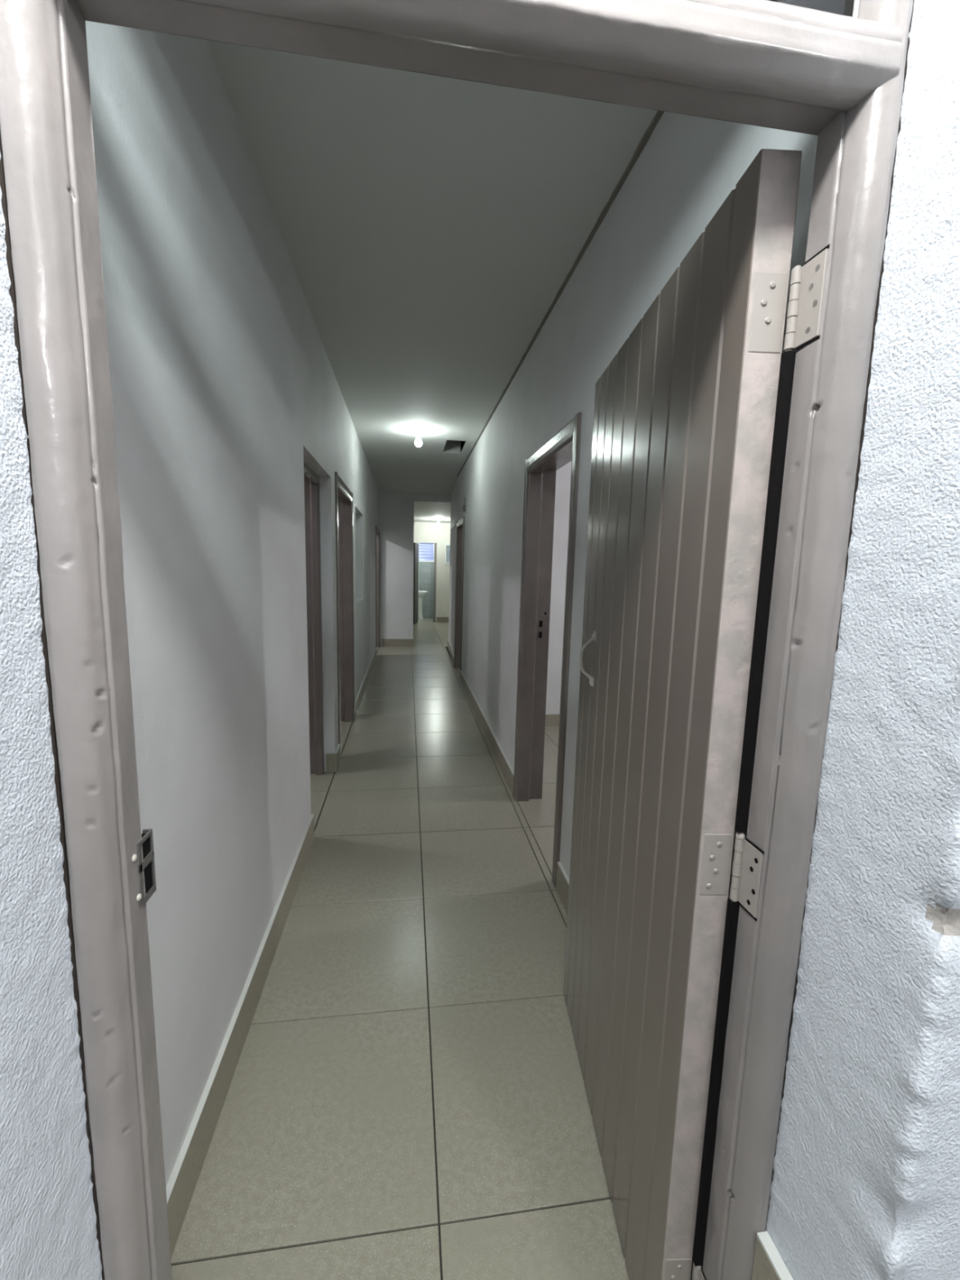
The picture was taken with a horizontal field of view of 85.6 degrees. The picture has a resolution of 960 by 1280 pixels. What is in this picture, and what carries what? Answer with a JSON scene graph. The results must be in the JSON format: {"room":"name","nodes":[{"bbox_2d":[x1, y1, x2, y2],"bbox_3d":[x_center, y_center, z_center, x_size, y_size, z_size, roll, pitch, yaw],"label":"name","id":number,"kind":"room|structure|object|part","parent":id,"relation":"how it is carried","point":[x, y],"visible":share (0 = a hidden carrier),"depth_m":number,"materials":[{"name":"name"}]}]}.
{"room":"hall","nodes":[
{"label":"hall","id":0,"kind":"room"},
{"bbox_2d":[85,20,378,1187],"bbox_3d":[-1.316,-0.644,5.073,0.170,2.822,9.110,0,8,-8],"label":"wall","id":1,"kind":"structure","parent":0,"point":[224,382],"depth_m":1.36,"materials":[{"name":"paint"}]},
{"bbox_2d":[165,638,380,1258],"bbox_3d":[-1.292,0.680,5.275,0.080,0.145,9.090,0,8,-8],"label":"baseboard","id":2,"kind":"structure","parent":1,"relation":"attached to","point":[180,1187],"depth_m":1.51,"materials":[{"name":"tile"}]},
{"bbox_2d":[303,462,324,775],"bbox_3d":[-1.092,-0.002,3.171,0.101,2.085,0.960,0,8,-8],"label":"door","id":3,"kind":"structure","parent":1,"relation":"in","point":[312,486],"depth_m":3.58,"materials":[{"name":"brown wood"}]},
{"bbox_2d":[334,471,355,760],"bbox_3d":[-1.606,-0.212,4.326,0.976,2.158,1.135,0,8,-8],"label":"door","id":4,"kind":"structure","parent":1,"relation":"in","point":[344,495],"depth_m":4.82,"materials":[{"name":"brown wood"}]},
{"bbox_2d":[375,525,379,647],"bbox_3d":[-1.869,-0.867,9.053,0.186,2.140,1.040,0,8,-8],"label":"door","id":5,"kind":"structure","parent":1,"relation":"in","point":[377,531],"depth_m":9.42,"materials":[{"name":"brown wood"}]},
{"bbox_2d":[378,491,450,646],"bbox_3d":[-1.221,-1.287,9.716,1.645,2.822,0.150,0,8,-8],"label":"wall","id":6,"kind":"structure","parent":0,"point":[396,509],"depth_m":9.57,"materials":[{"name":"paint"}]},
{"bbox_2d":[382,637,413,646],"bbox_3d":[-1.557,0.038,9.850,0.592,0.145,0.164,0,8,-8],"label":"baseboard","id":7,"kind":"structure","parent":6,"relation":"attached to","point":[385,642],"depth_m":9.77,"materials":[{"name":"tile"}]},
{"bbox_2d":[418,561,434,617],"bbox_3d":[-1.547,-1.911,14.665,2.200,2.680,1.080,0,8,-8],"label":"wall","id":8,"kind":"structure","parent":0,"point":[426,569],"depth_m":15.15,"materials":[{"name":"grey tile"}]},
{"bbox_2d":[413,542,436,624],"bbox_3d":[-1.605,-1.524,13.833,0.462,2.140,1.029,6,9,30],"label":"door","id":9,"kind":"structure","parent":8,"relation":"in","point":[415,579],"depth_m":13.77,"materials":[{"name":"beige paint"}]},
{"bbox_2d":[418,542,434,562],"bbox_3d":[-1.559,-2.562,15.060,0.480,0.580,0.100,0,8,-8],"label":"window","id":10,"kind":"structure","parent":8,"relation":"in","point":[425,554],"depth_m":15.05,"materials":[{"name":"white glass"}]},
{"bbox_2d":[413,521,450,622],"bbox_3d":[-1.262,-1.520,11.905,3.400,2.680,4.520,0,8,-8],"label":"wall","id":11,"kind":"structure","parent":0,"point":[424,531],"depth_m":13.99,"materials":[{"name":"white paint"}]},
{"bbox_2d":[436,617,448,622],"bbox_3d":[-0.596,-0.558,14.310,1.200,0.145,0.014,0,8,-8],"label":"baseboard","id":12,"kind":"structure","parent":11,"relation":"attached to","point":[438,619],"depth_m":14.24,"materials":[{"name":"tile"}]},
{"bbox_2d":[444,543,449,564],"bbox_3d":[-0.753,-2.323,14.064,0.430,0.560,0.080,0,8,-8],"label":"window","id":13,"kind":"structure","parent":11,"relation":"in","point":[446,546],"depth_m":14.04,"materials":[{"name":"white glass"}]},
{"bbox_3d":[-0.755,-2.325,14.077,0.330,0.460,0.006,0,8,-8],"label":"pane","id":14,"kind":"part","parent":13,"relation":"part of","materials":[{"name":"glass"}]},
{"bbox_2d":[413,502,450,523],"bbox_3d":[-1.325,-3.017,12.412,3.400,0.140,5.650,0,8,-8],"label":"ceiling","id":15,"kind":"structure","parent":0,"point":[423,512],"depth_m":11.37,"materials":[{"name":"white paint"}]},
{"bbox_2d":[207,40,657,494],"bbox_3d":[-0.622,-2.083,4.868,1.900,0.120,9.500,0,8,-8],"label":"ceiling","id":16,"kind":"structure","parent":0,"point":[429,226],"depth_m":1.96,"materials":[{"name":"white paint"}]},
{"bbox_2d":[412,427,424,447],"bbox_3d":[-0.600,-1.968,5.061,0.120,0.161,0.120,0,8,-8],"label":"ceiling lamp","id":17,"kind":"object","parent":16,"relation":"attached to","point":[418,442],"visible":1,"depth_m":5.04,"materials":[{"name":"white plastic"}]},
{"bbox_3d":[-0.601,-1.933,5.066,0.070,0.091,0.070,0,8,-8],"label":"bulb","id":18,"kind":"part","parent":17,"relation":"part of","materials":[{"name":"white glass"}]},
{"bbox_2d":[443,440,465,453],"bbox_3d":[-0.286,-2.211,5.728,0.225,0.148,0.630,0,8,-8],"label":"ceiling hatch","id":19,"kind":"object","parent":16,"relation":"attached to","point":[451,446],"visible":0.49,"depth_m":6.03,"materials":[{"name":"grey"}]},
{"bbox_2d":[170,617,702,1279],"bbox_3d":[-0.599,0.677,6.386,8.000,0.120,18.900,0,8,-8],"label":"floor","id":20,"kind":"structure","parent":0,"point":[406,1099],"depth_m":1.62,"materials":[{"name":"grey tile"}]},
{"bbox_2d":[418,586,427,619],"bbox_3d":[-1.706,-1.050,14.755,0.440,0.941,0.352,0,8,-8],"label":"basin","id":21,"kind":"object","parent":20,"relation":"on","point":[421,593],"visible":0.66,"depth_m":14.71,"materials":[{"name":"white ceramic"}]},
{"bbox_3d":[-1.700,-1.299,14.720,0.440,0.185,0.352,0,8,-8],"label":"bowl","id":22,"kind":"part","parent":21,"relation":"part of","materials":[{"name":"white ceramic"}]},
{"bbox_2d":[0,0,959,1279],"bbox_3d":[0.013,-0.063,0.561,5.358,2.980,0.267,0,8,-8],"label":"wall","id":23,"kind":"structure","parent":0,"point":[865,1184],"depth_m":0.59,"materials":[{"name":"white paint"}]},
{"bbox_2d":[0,0,914,1279],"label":"door","id":24,"kind":"structure","parent":23,"relation":"in","point":[726,464],"depth_m":0.70,"materials":[{"name":"beige paint"}]},
{"bbox_3d":[-0.450,0.304,0.692,0.012,0.090,0.039,0,8,-8],"label":"strike plate","id":25,"kind":"part","parent":24,"relation":"part of","materials":[{"name":"silver metal"}]},
{"bbox_3d":[0.313,0.054,1.516,0.043,0.162,0.020,2,8,3],"label":"pull handle","id":26,"kind":"part","parent":24,"relation":"part of","materials":[{"name":"beige"}]},
{"bbox_3d":[0.019,-0.819,0.553,0.866,0.211,0.004,0,8,-8],"label":"pane","id":27,"kind":"part","parent":24,"relation":"part of","materials":[{"name":"clear glass"}]},
{"bbox_2d":[751,1231,793,1279],"bbox_3d":[0.450,1.182,0.764,0.018,0.480,0.175,0,8,-8],"label":"baseboard","id":28,"kind":"structure","parent":23,"relation":"attached to","point":[768,1264],"depth_m":0.80,"materials":[{"name":"tile"}]},
{"bbox_2d":[545,461,571,713],"bbox_3d":[1.892,-0.346,3.147,3.180,2.922,3.950,0,8,-8],"label":"wall","id":29,"kind":"structure","parent":0,"point":[562,489],"depth_m":4.87,"materials":[{"name":"paint"}]},
{"bbox_2d":[545,713,559,726],"bbox_3d":[1.636,0.781,5.171,2.910,0.120,0.014,0,8,-8],"label":"baseboard","id":30,"kind":"structure","parent":29,"relation":"attached to","point":[551,719],"depth_m":5.03,"materials":[{"name":"tile"}]},
{"bbox_2d":[448,111,817,898],"bbox_3d":[0.107,-0.636,5.273,0.235,2.822,9.110,0,8,-8],"label":"wall","id":31,"kind":"structure","parent":0,"point":[688,166],"depth_m":2.21,"materials":[{"name":"paint"}]},
{"bbox_2d":[453,515,464,680],"bbox_3d":[-0.213,-0.584,7.265,0.186,2.155,0.970,0,8,-8],"label":"door","id":32,"kind":"structure","parent":31,"relation":"in","point":[460,524],"depth_m":7.62,"materials":[{"name":"brown wood"}]},
{"bbox_2d":[462,497,466,511],"bbox_3d":[-0.198,-1.703,6.514,0.034,0.178,0.094,0,8,-8],"label":"bell","id":33,"kind":"object","parent":31,"relation":"attached to","point":[464,506],"visible":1,"depth_m":6.50,"materials":[{"name":"silver metal"}]},
{"bbox_2d":[447,639,568,914],"bbox_3d":[-0.044,0.688,5.451,0.065,0.145,9.090,0,8,-8],"label":"baseboard","id":34,"kind":"structure","parent":31,"relation":"attached to","point":[562,879],"depth_m":3.97,"materials":[{"name":"tile"}]},
{"bbox_2d":[513,412,582,888],"bbox_3d":[0.407,0.044,2.833,0.186,2.162,1.023,0,8,-8],"label":"door","id":35,"kind":"structure","parent":31,"relation":"in","point":[562,448],"depth_m":3.19,"materials":[{"name":"brown"}]},
{"bbox_3d":[0.395,-0.093,3.270,0.045,0.164,0.002,0,8,-8],"label":"strike plate","id":36,"kind":"part","parent":35,"relation":"part of","materials":[{"name":"black"}]},
{"bbox_2d":[457,110,664,476],"bbox_3d":[0.155,-1.886,4.082,0.016,0.015,7.110,0,8,-8],"label":"trim","id":37,"kind":"structure","parent":31,"relation":"attached to","point":[646,135],"depth_m":2.06,"materials":[{"name":"grey"}]}
]}

